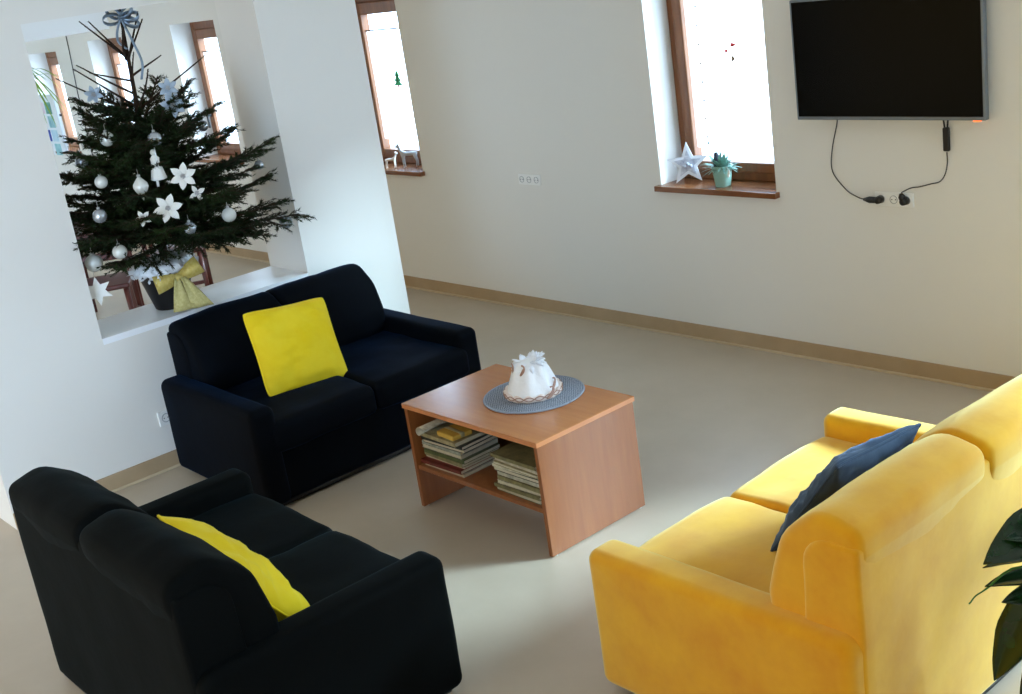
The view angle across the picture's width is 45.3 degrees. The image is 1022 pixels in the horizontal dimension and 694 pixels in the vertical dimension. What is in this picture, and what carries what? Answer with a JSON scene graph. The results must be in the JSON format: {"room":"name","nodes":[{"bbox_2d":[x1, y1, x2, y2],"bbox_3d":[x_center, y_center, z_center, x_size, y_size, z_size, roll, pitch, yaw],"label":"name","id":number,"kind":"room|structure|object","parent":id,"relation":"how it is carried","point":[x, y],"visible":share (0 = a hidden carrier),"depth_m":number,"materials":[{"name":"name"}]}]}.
{"room":"lounge","nodes":[
{"label":"lounge","id":0,"kind":"room"},
{"bbox_2d":[20,12,109,41],"bbox_3d":[-4.318,-2.769,9.975,1.980,0.655,0.250,-22,22,-37],"label":"beam","id":1,"kind":"structure","parent":0,"point":[54,28],"depth_m":10.31,"materials":[{"name":"white paint"}]},
{"bbox_2d":[0,0,409,530],"bbox_3d":[-1.717,-0.815,6.086,2.365,2.700,0.410,-22,22,-37],"label":"wall","id":2,"kind":"structure","parent":0,"point":[70,400],"depth_m":5.96,"materials":[{"name":"white paint"}]},
{"bbox_2d":[157,409,169,426],"bbox_3d":[-1.708,0.349,6.058,0.075,0.075,0.013,-22,22,-37],"label":"wall socket","id":3,"kind":"object","parent":2,"relation":"attached to","point":[163,418],"visible":0.75,"depth_m":6.05,"materials":[{"name":"white plastic"}]},
{"bbox_2d":[97,266,307,344],"bbox_3d":[-1.629,-0.228,6.289,1.157,0.030,0.390,-22,22,-37],"label":"ledge","id":4,"kind":"object","parent":2,"relation":"attached to","point":[135,321],"visible":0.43,"depth_m":6.23,"materials":[{"name":"white"}]},
{"bbox_2d":[55,9,316,310],"bbox_3d":[-1.806,-0.914,6.014,1.301,1.480,1.162,7,23,40],"label":"tree","id":5,"kind":"object","parent":4,"relation":"on","point":[130,149],"visible":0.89,"depth_m":5.91,"materials":[{"name":"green plant"}]},
{"bbox_2d":[75,148,88,168],"bbox_3d":[-2.032,-0.891,5.790,0.064,0.098,0.064,-22,22,-37],"label":"bauble","id":6,"kind":"object","parent":5,"relation":"hanging from","point":[77,161],"visible":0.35,"depth_m":5.77,"materials":[{"name":"silver metal"}]},
{"bbox_2d":[84,85,102,102],"bbox_3d":[-1.983,-1.199,5.819,0.086,0.089,0.026,-13,18,-14],"label":"flower ornament","id":7,"kind":"object","parent":5,"relation":"attached to","point":[93,94],"visible":0.99,"depth_m":5.81,"materials":[{"name":"white fabric"}]},
{"bbox_2d":[85,248,102,271],"bbox_3d":[-1.974,-0.413,5.788,0.084,0.118,0.084,-22,22,-37],"label":"bauble","id":8,"kind":"object","parent":5,"relation":"hanging from","point":[93,260],"visible":0.94,"depth_m":5.76,"materials":[{"name":"white"}]},
{"bbox_2d":[92,202,107,222],"bbox_3d":[-1.911,-0.624,5.682,0.068,0.102,0.068,-22,22,-37],"label":"bauble","id":9,"kind":"object","parent":5,"relation":"hanging from","point":[99,215],"visible":1,"depth_m":5.67,"materials":[{"name":"silver metal"}]},
{"bbox_2d":[89,273,112,304],"bbox_3d":[-1.955,-0.278,5.788,0.121,0.170,0.022,-13,18,-13],"label":"star ornament","id":10,"kind":"object","parent":5,"relation":"hanging from","point":[97,291],"visible":0.87,"depth_m":5.79,"materials":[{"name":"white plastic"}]},
{"bbox_2d":[94,168,107,188],"bbox_3d":[-1.910,-0.783,5.694,0.060,0.094,0.060,-22,22,-37],"label":"bauble","id":11,"kind":"object","parent":5,"relation":"hanging from","point":[100,181],"visible":0.96,"depth_m":5.68,"materials":[{"name":"white"}]},
{"bbox_2d":[100,127,112,145],"bbox_3d":[-1.889,-0.987,5.716,0.068,0.102,0.068,-22,22,-37],"label":"bauble","id":12,"kind":"object","parent":5,"relation":"hanging from","point":[104,142],"visible":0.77,"depth_m":5.70,"materials":[{"name":"white"}]},
{"bbox_2d":[112,239,126,258],"bbox_3d":[-1.826,-0.459,5.707,0.068,0.102,0.068,-22,22,-37],"label":"bauble","id":13,"kind":"object","parent":5,"relation":"hanging from","point":[118,252],"visible":1,"depth_m":5.69,"materials":[{"name":"white"}]},
{"bbox_2d":[102,7,143,79],"bbox_3d":[-1.838,-1.462,5.870,0.163,0.357,0.127,-2,19,19],"label":"topper","id":14,"kind":"object","parent":5,"relation":"attached to","point":[125,17],"visible":0.91,"depth_m":5.84,"materials":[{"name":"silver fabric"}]},
{"bbox_2d":[133,169,148,199],"bbox_3d":[-1.714,-0.751,5.666,0.072,0.148,0.072,-22,22,-37],"label":"bauble","id":15,"kind":"object","parent":5,"relation":"hanging from","point":[140,185],"visible":0.95,"depth_m":5.65,"materials":[{"name":"white"}]},
{"bbox_2d":[137,211,151,226],"bbox_3d":[-1.698,-0.592,5.646,0.075,0.077,0.026,-14,19,-15],"label":"flower ornament","id":16,"kind":"object","parent":5,"relation":"attached to","point":[140,214],"visible":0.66,"depth_m":5.64,"materials":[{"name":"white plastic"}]},
{"bbox_2d":[147,124,161,145],"bbox_3d":[-1.666,-0.988,5.721,0.068,0.102,0.068,-22,22,-37],"label":"bauble","id":17,"kind":"object","parent":5,"relation":"hanging from","point":[153,134],"visible":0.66,"depth_m":5.70,"materials":[{"name":"silver metal"}]},
{"bbox_2d":[150,147,166,186],"bbox_3d":[-1.649,-0.837,5.706,0.071,0.175,0.071,2,21,30],"label":"ornament","id":18,"kind":"object","parent":5,"relation":"hanging from","point":[157,174],"visible":0.99,"depth_m":5.69,"materials":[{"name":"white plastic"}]},
{"bbox_2d":[153,194,181,222],"bbox_3d":[-1.589,-0.643,5.675,0.140,0.128,0.028,-13,18,-14],"label":"flower ornament","id":19,"kind":"object","parent":5,"relation":"attached to","point":[168,207],"visible":0.99,"depth_m":5.67,"materials":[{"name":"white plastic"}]},
{"bbox_2d":[158,78,177,95],"bbox_3d":[-1.642,-1.240,5.865,0.089,0.100,0.027,-13,18,-13],"label":"flower ornament","id":20,"kind":"object","parent":5,"relation":"attached to","point":[167,87],"visible":0.98,"depth_m":5.86,"materials":[{"name":"white fabric"}]},
{"bbox_2d":[160,92,184,117],"bbox_3d":[-1.607,-1.149,5.828,0.122,0.119,0.028,-13,18,-13],"label":"flower ornament","id":21,"kind":"object","parent":5,"relation":"attached to","point":[167,97],"visible":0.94,"depth_m":5.82,"materials":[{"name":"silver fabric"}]},
{"bbox_2d":[152,257,213,312],"bbox_3d":[-1.624,-0.308,6.044,0.263,0.248,0.087,-13,18,-13],"label":"bow","id":22,"kind":"object","parent":5,"relation":"attached to","point":[187,295],"visible":0.99,"depth_m":6.04,"materials":[{"name":"fabric"}]},
{"bbox_2d":[170,162,195,189],"bbox_3d":[-1.535,-0.800,5.734,0.127,0.129,0.028,-14,18,-15],"label":"flower ornament","id":23,"kind":"object","parent":5,"relation":"attached to","point":[182,176],"visible":1,"depth_m":5.73,"materials":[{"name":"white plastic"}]},
{"bbox_2d":[185,216,196,233],"bbox_3d":[-1.508,-0.574,5.742,0.060,0.094,0.060,-22,22,-37],"label":"bauble","id":24,"kind":"object","parent":5,"relation":"hanging from","point":[193,229],"visible":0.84,"depth_m":5.73,"materials":[{"name":"silver metal"}]},
{"bbox_2d":[190,186,204,199],"bbox_3d":[-1.476,-0.724,5.760,0.079,0.078,0.026,-12,18,-11],"label":"flower ornament","id":25,"kind":"object","parent":5,"relation":"on","point":[194,189],"visible":1,"depth_m":5.76,"materials":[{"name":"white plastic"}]},
{"bbox_2d":[198,119,207,130],"bbox_3d":[-1.515,-1.102,6.010,0.052,0.086,0.052,-22,22,-37],"label":"bauble","id":26,"kind":"object","parent":5,"relation":"hanging from","point":[205,128],"visible":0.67,"depth_m":6.00,"materials":[{"name":"silver metal"}]},
{"bbox_2d":[222,202,235,221],"bbox_3d":[-1.359,-0.652,5.891,0.070,0.104,0.070,-22,22,-37],"label":"bauble","id":27,"kind":"object","parent":5,"relation":"hanging from","point":[228,214],"visible":1,"depth_m":5.87,"materials":[{"name":"white"}]},
{"bbox_2d":[254,157,263,169],"bbox_3d":[-1.268,-0.930,6.145,0.048,0.082,0.048,-22,22,-37],"label":"bauble","id":28,"kind":"object","parent":5,"relation":"hanging from","point":[259,162],"visible":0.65,"depth_m":6.14,"materials":[{"name":"silver metal"}]},
{"bbox_2d":[279,209,292,227],"bbox_3d":[-1.149,-0.653,6.236,0.068,0.102,0.068,-22,22,-37],"label":"bauble","id":29,"kind":"object","parent":5,"relation":"hanging from","point":[287,223],"visible":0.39,"depth_m":6.22,"materials":[{"name":"silver metal"}]},
{"bbox_2d":[0,243,1021,693],"bbox_3d":[-2.982,1.175,5.137,9.375,0.100,18.000,-22,22,-37],"label":"floor","id":30,"kind":"structure","parent":0,"point":[711,417],"depth_m":5.32,"materials":[{"name":"plastic"}]},
{"bbox_2d":[32,68,67,124],"bbox_3d":[-4.684,-2.004,12.022,0.664,2.156,1.301,-22,22,-37],"label":"dracaena","id":31,"kind":"object","parent":30,"relation":"on","point":[43,84],"visible":0.16,"depth_m":11.91,"materials":[{"name":"green"}]},
{"bbox_2d":[76,223,142,309],"bbox_3d":[-2.786,-0.439,8.335,0.420,0.924,0.476,-11,18,-8],"label":"wooden chair","id":32,"kind":"object","parent":30,"relation":"on","point":[121,280],"visible":0.1,"depth_m":8.33,"materials":[{"name":"brown wood"}]},
{"bbox_2d":[74,224,144,312],"bbox_3d":[-3.270,-0.475,8.946,0.840,0.755,0.840,7,24,41],"label":"dining table","id":33,"kind":"object","parent":30,"relation":"on","point":[130,252],"visible":0.02,"depth_m":9.01,"materials":[{"name":"brown wood"}]},
{"bbox_2d":[140,226,213,285],"bbox_3d":[-2.524,-0.729,9.103,0.476,0.924,0.420,-11,18,-8],"label":"wooden chair","id":34,"kind":"object","parent":30,"relation":"on","point":[207,280],"visible":0.1,"depth_m":9.02,"materials":[{"name":"brown wood"}]},
{"bbox_2d":[9,466,461,693],"bbox_3d":[-0.923,0.755,3.997,0.875,0.796,1.310,-22,22,-37],"label":"sofa","id":35,"kind":"object","parent":30,"relation":"on","point":[131,601],"visible":0.98,"depth_m":3.64,"materials":[{"name":"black fabric"}]},
{"bbox_2d":[9,466,148,551],"bbox_3d":[-1.359,0.608,3.994,0.316,0.393,0.604,-22,22,-37],"label":"cushion","id":36,"kind":"object","parent":35,"relation":"on","point":[52,506],"depth_m":3.87,"materials":[{"name":"black fabric"}]},
{"bbox_2d":[79,509,279,646],"bbox_3d":[-0.961,0.695,3.543,0.313,0.394,0.604,-22,22,-37],"label":"cushion","id":37,"kind":"object","parent":35,"relation":"on","point":[152,582],"depth_m":3.36,"materials":[{"name":"black fabric"}]},
{"bbox_2d":[157,514,309,621],"bbox_3d":[-0.824,0.694,3.709,0.481,0.432,0.312,10,25,44],"label":"throw cushion","id":38,"kind":"object","parent":35,"relation":"on","point":[285,601],"visible":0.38,"depth_m":3.62,"materials":[{"name":"yellow fabric"}]},
{"bbox_2d":[191,494,332,558],"bbox_3d":[-1.023,0.737,4.282,0.672,0.167,0.555,-22,22,-37],"label":"seat cushion","id":39,"kind":"object","parent":35,"relation":"on","point":[269,528],"depth_m":4.34,"materials":[{"name":"black fabric"}]},
{"bbox_2d":[269,531,399,605],"bbox_3d":[-0.656,0.816,3.868,0.669,0.168,0.555,-22,22,-37],"label":"seat cushion","id":40,"kind":"object","parent":35,"relation":"on","point":[319,565],"depth_m":3.96,"materials":[{"name":"black fabric"}]},
{"bbox_2d":[161,264,480,504],"bbox_3d":[-0.918,0.124,5.965,1.280,0.778,0.934,-22,22,-37],"label":"sofa","id":41,"kind":"object","parent":30,"relation":"on","point":[292,445],"visible":0.86,"depth_m":5.76,"materials":[{"name":"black fabric"}]},
{"bbox_2d":[169,292,281,389],"bbox_3d":[-1.346,-0.027,5.972,0.529,0.376,0.319,-22,22,-37],"label":"cushion","id":42,"kind":"object","parent":41,"relation":"on","point":[212,346],"depth_m":5.82,"materials":[{"name":"black fabric"}]},
{"bbox_2d":[243,297,347,396],"bbox_3d":[-1.014,-0.005,5.783,0.418,0.392,0.254,-17,20,-24],"label":"throw cushion","id":43,"kind":"object","parent":41,"relation":"on","point":[295,345],"visible":0.95,"depth_m":5.71,"materials":[{"name":"yellow fabric"}]},
{"bbox_2d":[224,376,376,451],"bbox_3d":[-1.052,0.270,5.737,0.555,0.166,0.729,-22,22,-37],"label":"seat cushion","id":44,"kind":"object","parent":41,"relation":"on","point":[303,417],"depth_m":5.54,"materials":[{"name":"black fabric"}]},
{"bbox_2d":[265,264,385,347],"bbox_3d":[-0.952,-0.188,6.293,0.529,0.372,0.315,-22,22,-37],"label":"cushion","id":45,"kind":"object","parent":41,"relation":"on","point":[357,315],"depth_m":6.24,"materials":[{"name":"black fabric"}]},
{"bbox_2d":[340,331,468,408],"bbox_3d":[-0.637,0.099,6.070,0.555,0.163,0.729,-22,22,-37],"label":"seat cushion","id":46,"kind":"object","parent":41,"relation":"on","point":[398,367],"depth_m":5.89,"materials":[{"name":"black fabric"}]},
{"bbox_2d":[401,364,644,556],"bbox_3d":[0.047,0.439,5.035,0.530,0.478,0.840,-22,22,-37],"label":"coffee table","id":47,"kind":"object","parent":30,"relation":"on","point":[586,452],"visible":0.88,"depth_m":4.78,"materials":[{"name":"brown wood"}]},
{"bbox_2d":[425,458,494,477],"bbox_3d":[-0.204,0.478,5.143,0.200,0.013,0.262,-23,23,-37],"label":"magazine","id":48,"kind":"object","parent":47,"relation":"on","point":[490,462],"visible":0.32,"depth_m":5.04,"materials":[{"name":"paper"}]},
{"bbox_2d":[421,456,493,474],"bbox_3d":[-0.220,0.465,5.142,0.200,0.015,0.262,-23,23,-38],"label":"magazine","id":49,"kind":"object","parent":48,"relation":"on","point":[427,460],"visible":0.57,"depth_m":5.07,"materials":[{"name":"paper"}]},
{"bbox_2d":[426,455,490,469],"bbox_3d":[-0.202,0.445,5.149,0.200,0.013,0.262,-22,22,-36],"label":"magazine","id":50,"kind":"object","parent":49,"relation":"on","point":[487,457],"visible":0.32,"depth_m":5.05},
{"bbox_2d":[425,448,498,467],"bbox_3d":[-0.206,0.434,5.135,0.200,0.017,0.262,-22,22,-35],"label":"magazine","id":51,"kind":"object","parent":50,"relation":"on","point":[426,453],"visible":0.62,"depth_m":5.04,"materials":[{"name":"paper"}]},
{"bbox_2d":[424,443,499,464],"bbox_3d":[-0.205,0.421,5.121,0.200,0.015,0.262,-23,23,-38],"label":"magazine","id":52,"kind":"object","parent":51,"relation":"on","point":[478,454],"visible":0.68,"depth_m":5.04,"materials":[{"name":"paper"}]},
{"bbox_2d":[422,439,497,459],"bbox_3d":[-0.215,0.401,5.134,0.200,0.016,0.262,-23,23,-37],"label":"magazine","id":53,"kind":"object","parent":52,"relation":"on","point":[461,457],"visible":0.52,"depth_m":5.05,"materials":[{"name":"paper"}]},
{"bbox_2d":[422,438,497,455],"bbox_3d":[-0.216,0.387,5.131,0.200,0.013,0.262,-22,22,-36],"label":"magazine","id":54,"kind":"object","parent":53,"relation":"on","point":[442,448],"visible":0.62,"depth_m":5.05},
{"bbox_2d":[423,436,496,453],"bbox_3d":[-0.208,0.376,5.109,0.200,0.016,0.262,-23,23,-38],"label":"magazine","id":55,"kind":"object","parent":54,"relation":"on","point":[468,449],"visible":0.32,"depth_m":5.02,"materials":[{"name":"paper"}]},
{"bbox_2d":[421,434,491,449],"bbox_3d":[-0.216,0.364,5.102,0.200,0.014,0.262,-23,23,-38],"label":"magazine","id":56,"kind":"object","parent":55,"relation":"on","point":[485,436],"visible":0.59,"depth_m":5.01,"materials":[{"name":"paper"}]},
{"bbox_2d":[421,422,485,446],"bbox_3d":[-0.235,0.349,5.106,0.200,0.017,0.262,-22,22,-35],"label":"magazine","id":57,"kind":"object","parent":56,"relation":"on","point":[431,434],"visible":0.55,"depth_m":5.02,"materials":[{"name":"paper"}]},
{"bbox_2d":[416,419,446,435],"bbox_3d":[-0.303,0.322,5.141,0.200,0.041,0.064,-22,22,-37],"label":"magazine","id":58,"kind":"object","parent":57,"relation":"on","point":[421,430],"visible":0.62,"depth_m":5.10,"materials":[{"name":"paper"}]},
{"bbox_2d":[437,424,471,440],"bbox_3d":[-0.232,0.350,5.034,0.100,0.024,0.122,-21,21,-33],"label":"paper packet","id":59,"kind":"object","parent":57,"relation":"on","point":[453,432],"visible":0.94,"depth_m":5.01,"materials":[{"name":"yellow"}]},
{"bbox_2d":[418,437,542,512],"bbox_3d":[0.051,0.488,5.048,0.498,0.020,0.788,-22,22,-37],"label":"shelf","id":60,"kind":"object","parent":47,"relation":"attached to","point":[483,480],"depth_m":4.95,"materials":[{"name":"brown wood"}]},
{"bbox_2d":[497,487,541,504],"bbox_3d":[0.103,0.541,4.796,0.200,0.018,0.262,-22,22,-36],"label":"magazine","id":61,"kind":"object","parent":47,"relation":"on","point":[498,488],"visible":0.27,"depth_m":4.72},
{"bbox_2d":[494,481,540,500],"bbox_3d":[0.095,0.528,4.788,0.200,0.015,0.262,-23,23,-37],"label":"magazine","id":62,"kind":"object","parent":61,"relation":"on","point":[532,496],"visible":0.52,"depth_m":4.72,"materials":[{"name":"paper"}]},
{"bbox_2d":[497,479,540,495],"bbox_3d":[0.107,0.513,4.779,0.200,0.015,0.262,-23,23,-38],"label":"magazine","id":63,"kind":"object","parent":62,"relation":"on","point":[500,481],"visible":0.16,"depth_m":4.74,"materials":[{"name":"paper"}]},
{"bbox_2d":[497,474,539,493],"bbox_3d":[0.105,0.498,4.772,0.200,0.017,0.262,-22,22,-35],"label":"magazine","id":64,"kind":"object","parent":63,"relation":"on","point":[526,486],"visible":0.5,"depth_m":4.71,"materials":[{"name":"paper"}]},
{"bbox_2d":[497,471,538,487],"bbox_3d":[0.107,0.479,4.771,0.200,0.017,0.262,-23,22,-37],"label":"magazine","id":65,"kind":"object","parent":64,"relation":"on","point":[498,472],"visible":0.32,"depth_m":4.72,"materials":[{"name":"paper"}]},
{"bbox_2d":[494,467,538,483],"bbox_3d":[0.091,0.462,4.778,0.200,0.016,0.262,-23,23,-37],"label":"magazine","id":66,"kind":"object","parent":65,"relation":"on","point":[527,478],"visible":0.21,"depth_m":4.71,"materials":[{"name":"paper"}]},
{"bbox_2d":[492,462,531,477],"bbox_3d":[0.087,0.447,4.776,0.200,0.013,0.262,-24,23,-39],"label":"magazine","id":67,"kind":"object","parent":66,"relation":"on","point":[494,465],"visible":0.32,"depth_m":4.76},
{"bbox_2d":[493,460,537,478],"bbox_3d":[0.089,0.441,4.753,0.200,0.012,0.262,-22,22,-35],"label":"magazine","id":68,"kind":"object","parent":67,"relation":"on","point":[496,462],"visible":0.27,"depth_m":4.69,"materials":[{"name":"paper"}]},
{"bbox_2d":[495,458,536,474],"bbox_3d":[0.095,0.425,4.756,0.200,0.013,0.262,-22,22,-35],"label":"magazine","id":69,"kind":"object","parent":68,"relation":"on","point":[508,463],"visible":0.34,"depth_m":4.69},
{"bbox_2d":[490,442,536,470],"bbox_3d":[0.079,0.410,4.762,0.200,0.015,0.262,-22,22,-36],"label":"magazine","id":70,"kind":"object","parent":69,"relation":"on","point":[518,454],"visible":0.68,"depth_m":4.75,"materials":[{"name":"paper"}]},
{"bbox_2d":[483,375,584,413],"bbox_3d":[0.093,0.190,4.983,0.417,0.008,0.418,8,24,41],"label":"placemat","id":71,"kind":"object","parent":47,"relation":"on","point":[573,388],"visible":0.47,"depth_m":4.90,"materials":[{"name":"grey"}]},
{"bbox_2d":[503,350,562,403],"bbox_3d":[0.080,0.105,4.955,0.246,0.175,0.248,-22,22,-37],"label":"centrepiece","id":72,"kind":"object","parent":71,"relation":"on","point":[532,380],"visible":1,"depth_m":4.89,"materials":[{"name":"white"}]},
{"bbox_2d":[589,374,1021,693],"bbox_3d":[1.012,0.547,3.713,1.310,0.806,0.960,-22,22,-37],"label":"sofa","id":73,"kind":"object","parent":30,"relation":"on","point":[870,590],"visible":0.92,"depth_m":3.27,"materials":[{"name":"yellow fabric"}]},
{"bbox_2d":[639,497,785,592],"bbox_3d":[0.746,0.677,3.641,0.555,0.164,0.752,-22,22,-37],"label":"seat cushion","id":74,"kind":"object","parent":73,"relation":"on","point":[732,538],"depth_m":3.75,"materials":[{"name":"yellow fabric"}]},
{"bbox_2d":[730,437,858,513],"bbox_3d":[1.161,0.505,3.974,0.555,0.161,0.755,-22,22,-37],"label":"seat cushion","id":75,"kind":"object","parent":73,"relation":"on","point":[778,486],"depth_m":4.09,"materials":[{"name":"yellow fabric"}]},
{"bbox_2d":[770,423,920,551],"bbox_3d":[0.985,0.424,3.623,0.446,0.379,0.279,-24,23,-39],"label":"throw cushion","id":76,"kind":"object","parent":73,"relation":"on","point":[847,466],"visible":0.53,"depth_m":3.47,"materials":[{"name":"blue fabric"}]},
{"bbox_2d":[770,433,984,616],"bbox_3d":[0.970,0.495,3.236,0.594,0.399,0.319,-22,22,-37],"label":"cushion","id":77,"kind":"object","parent":73,"relation":"on","point":[905,537],"depth_m":3.09,"materials":[{"name":"yellow fabric"}]},
{"bbox_2d":[915,374,1021,479],"bbox_3d":[1.415,0.311,3.590,0.594,0.402,0.317,-22,22,-37],"label":"cushion","id":78,"kind":"object","parent":73,"relation":"on","point":[992,423],"depth_m":3.35,"materials":[{"name":"yellow fabric"}]},
{"bbox_2d":[968,508,1021,693],"bbox_3d":[1.693,0.491,3.087,0.909,1.100,0.666,-22,22,-37],"label":"peace lily","id":79,"kind":"object","parent":30,"relation":"on","point":[1006,547],"visible":1,"depth_m":3.12,"materials":[{"name":"green"}]},
{"bbox_2d":[25,0,1021,376],"bbox_3d":[-0.307,-1.642,7.969,0.300,2.700,16.500,-22,22,-37],"label":"wall","id":80,"kind":"structure","parent":0,"point":[579,96],"depth_m":6.71,"materials":[{"name":"white paint"}]},
{"bbox_2d":[39,94,67,154],"bbox_3d":[-4.902,-2.352,12.967,0.030,0.635,0.700,-22,22,-37],"label":"board","id":81,"kind":"object","parent":80,"relation":"attached to","point":[54,131],"visible":0.52,"depth_m":12.81,"materials":[{"name":"white"}]},
{"bbox_2d":[44,102,51,113],"bbox_3d":[-4.832,-2.493,12.787,0.006,0.120,0.150,-22,22,-37],"label":"picture","id":82,"kind":"object","parent":81,"relation":"on","point":[49,104],"depth_m":12.76},
{"bbox_2d":[47,116,55,127],"bbox_3d":[-4.811,-2.356,12.831,0.006,0.120,0.150,-22,22,-37],"label":"picture","id":83,"kind":"object","parent":81,"relation":"on","point":[50,122],"depth_m":12.83},
{"bbox_2d":[51,130,59,141],"bbox_3d":[-4.790,-2.220,12.876,0.006,0.120,0.150,-22,22,-37],"label":"picture","id":84,"kind":"object","parent":81,"relation":"on","point":[54,133],"depth_m":12.87},
{"bbox_2d":[55,144,62,154],"bbox_3d":[-4.769,-2.083,12.920,0.006,0.120,0.150,-22,22,-37],"label":"picture","id":85,"kind":"object","parent":81,"relation":"attached to","point":[58,147],"depth_m":12.91},
{"bbox_2d":[45,52,81,153],"bbox_3d":[-4.701,-2.579,12.886,0.295,1.045,0.824,-22,22,-37],"label":"window","id":86,"kind":"structure","parent":80,"relation":"in","point":[51,57],"depth_m":13.12,"materials":[{"name":"brown wood"}]},
{"bbox_2d":[66,36,92,154],"bbox_3d":[-4.308,-2.457,12.269,0.010,2.570,0.099,-22,22,-37],"label":"cable","id":87,"kind":"object","parent":80,"relation":"attached to","point":[66,36],"visible":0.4,"depth_m":12.17,"materials":[{"name":"grey plastic"}]},
{"bbox_2d":[106,37,134,123],"bbox_3d":[-3.645,-2.383,11.672,0.295,1.115,0.824,-22,22,-37],"label":"window","id":88,"kind":"structure","parent":80,"relation":"in","point":[114,56],"depth_m":11.85,"materials":[{"name":"brown wood"}]},
{"bbox_2d":[189,20,244,163],"bbox_3d":[-2.477,-2.155,10.335,0.295,1.170,0.824,-22,22,-37],"label":"window","id":89,"kind":"structure","parent":80,"relation":"in","point":[200,30],"depth_m":10.55,"materials":[{"name":"brown wood"}]},
{"bbox_2d":[355,0,424,176],"bbox_3d":[-0.856,-1.830,8.483,0.295,1.225,0.819,-22,22,-37],"label":"window","id":90,"kind":"structure","parent":80,"relation":"in","point":[364,8],"depth_m":8.67,"materials":[{"name":"brown wood"}]},
{"bbox_2d":[366,27,398,31],"bbox_3d":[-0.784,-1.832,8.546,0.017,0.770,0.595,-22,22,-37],"label":"curtain rod","id":91,"kind":"object","parent":90,"relation":"hanging from","point":[396,27],"visible":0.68,"depth_m":8.47,"materials":[{"name":"white metal"}]},
{"bbox_2d":[385,152,397,168],"bbox_3d":[-0.835,-1.309,8.585,0.101,0.111,0.026,-5,18,11],"label":"deer figurine","id":92,"kind":"object","parent":90,"relation":"on","point":[393,159],"visible":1,"depth_m":8.58,"materials":[{"name":"white"}]},
{"bbox_2d":[394,70,401,88],"bbox_3d":[-0.786,-1.855,8.483,0.003,0.134,0.102,-22,22,-37],"label":"decal","id":93,"kind":"object","parent":90,"relation":"attached to","point":[398,83],"visible":1,"depth_m":8.48,"materials":[{"name":"green"}]},
{"bbox_2d":[394,138,418,167],"bbox_3d":[-0.727,-1.352,8.498,0.154,0.210,0.046,-5,18,13],"label":"deer figurine","id":94,"kind":"object","parent":90,"relation":"on","point":[403,154],"visible":1,"depth_m":8.49,"materials":[{"name":"silver metal"}]},
{"bbox_2d":[518,174,541,185],"bbox_3d":[0.113,-1.025,7.501,0.013,0.066,0.198,-22,22,-37],"label":"wall socket","id":95,"kind":"object","parent":80,"relation":"attached to","point":[526,179],"visible":1,"depth_m":7.49,"materials":[{"name":"white plastic"}]},
{"bbox_2d":[206,243,1015,391],"bbox_3d":[-0.240,-0.362,8.273,0.024,0.085,16.500,-22,22,-37],"label":"baseboard","id":96,"kind":"structure","parent":80,"relation":"attached to","point":[963,377],"depth_m":6.69,"materials":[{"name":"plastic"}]},
{"bbox_2d":[654,0,779,198],"bbox_3d":[1.064,-1.460,6.284,0.295,1.325,0.814,-22,22,-37],"label":"window","id":97,"kind":"structure","parent":80,"relation":"in","point":[752,178],"depth_m":6.53,"materials":[{"name":"brown wood"}]},
{"bbox_2d":[667,143,707,182],"bbox_3d":[0.954,-0.999,6.622,0.224,0.214,0.063,-5,18,13],"label":"star decoration","id":98,"kind":"object","parent":97,"relation":"on","point":[687,163],"visible":1,"depth_m":6.61,"materials":[{"name":"white wood"}]},
{"bbox_2d":[694,0,708,137],"bbox_3d":[1.000,-1.462,6.442,0.015,0.800,0.014,-22,22,-37],"label":"bead garland","id":99,"kind":"object","parent":97,"relation":"hanging from","point":[695,6],"visible":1,"depth_m":6.45,"materials":[{"name":"beige"}]},
{"bbox_2d":[704,141,738,186],"bbox_3d":[1.083,-0.953,6.395,0.178,0.238,0.244,-22,22,-37],"label":"potted plant","id":100,"kind":"object","parent":97,"relation":"on","point":[721,167],"visible":1,"depth_m":6.38,"materials":[{"name":"green plant"}]},
{"bbox_2d":[789,0,988,121],"bbox_3d":[1.656,-1.277,5.395,0.076,0.556,0.948,-22,22,-37],"label":"television","id":101,"kind":"object","parent":80,"relation":"attached to","point":[853,59],"visible":1,"depth_m":5.34,"materials":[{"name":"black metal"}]},
{"bbox_2d":[831,120,862,198],"bbox_3d":[1.568,-0.895,5.735,0.030,0.404,0.194,-21,22,-34],"label":"power cable","id":102,"kind":"object","parent":101,"relation":"hanging from","point":[837,120],"visible":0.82,"depth_m":5.80,"materials":[{"name":"grey plastic"}]},
{"bbox_2d":[942,120,949,150],"bbox_3d":[1.887,-0.934,5.316,0.020,0.170,0.034,-22,22,-37],"label":"power adapter","id":103,"kind":"object","parent":101,"relation":"hanging from","point":[946,130],"visible":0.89,"depth_m":5.31,"materials":[{"name":"black plastic"}]},
{"bbox_2d":[901,152,947,192],"bbox_3d":[1.845,-0.778,5.459,0.030,0.190,0.229,-24,23,-40],"label":"power cable","id":104,"kind":"object","parent":103,"relation":"attached to","point":[946,152],"visible":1,"depth_m":5.44,"materials":[{"name":"grey plastic"}]},
{"bbox_2d":[875,191,913,207],"bbox_3d":[1.760,-0.678,5.629,0.013,0.066,0.198,-22,22,-37],"label":"wall socket","id":105,"kind":"object","parent":80,"relation":"attached to","point":[890,198],"visible":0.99,"depth_m":5.63,"materials":[{"name":"white plastic"}]},
{"bbox_2d":[863,195,883,203],"bbox_3d":[1.679,-0.683,5.683,0.040,0.038,0.094,-22,22,-37],"label":"plug","id":106,"kind":"object","parent":105,"relation":"attached to","point":[879,199],"visible":1,"depth_m":5.66,"materials":[{"name":"black plastic"}]},
{"bbox_2d":[898,193,909,205],"bbox_3d":[1.781,-0.671,5.561,0.040,0.059,0.041,-22,22,-37],"label":"plug","id":107,"kind":"object","parent":105,"relation":"attached to","point":[903,200],"visible":1,"depth_m":5.55,"materials":[{"name":"black plastic"}]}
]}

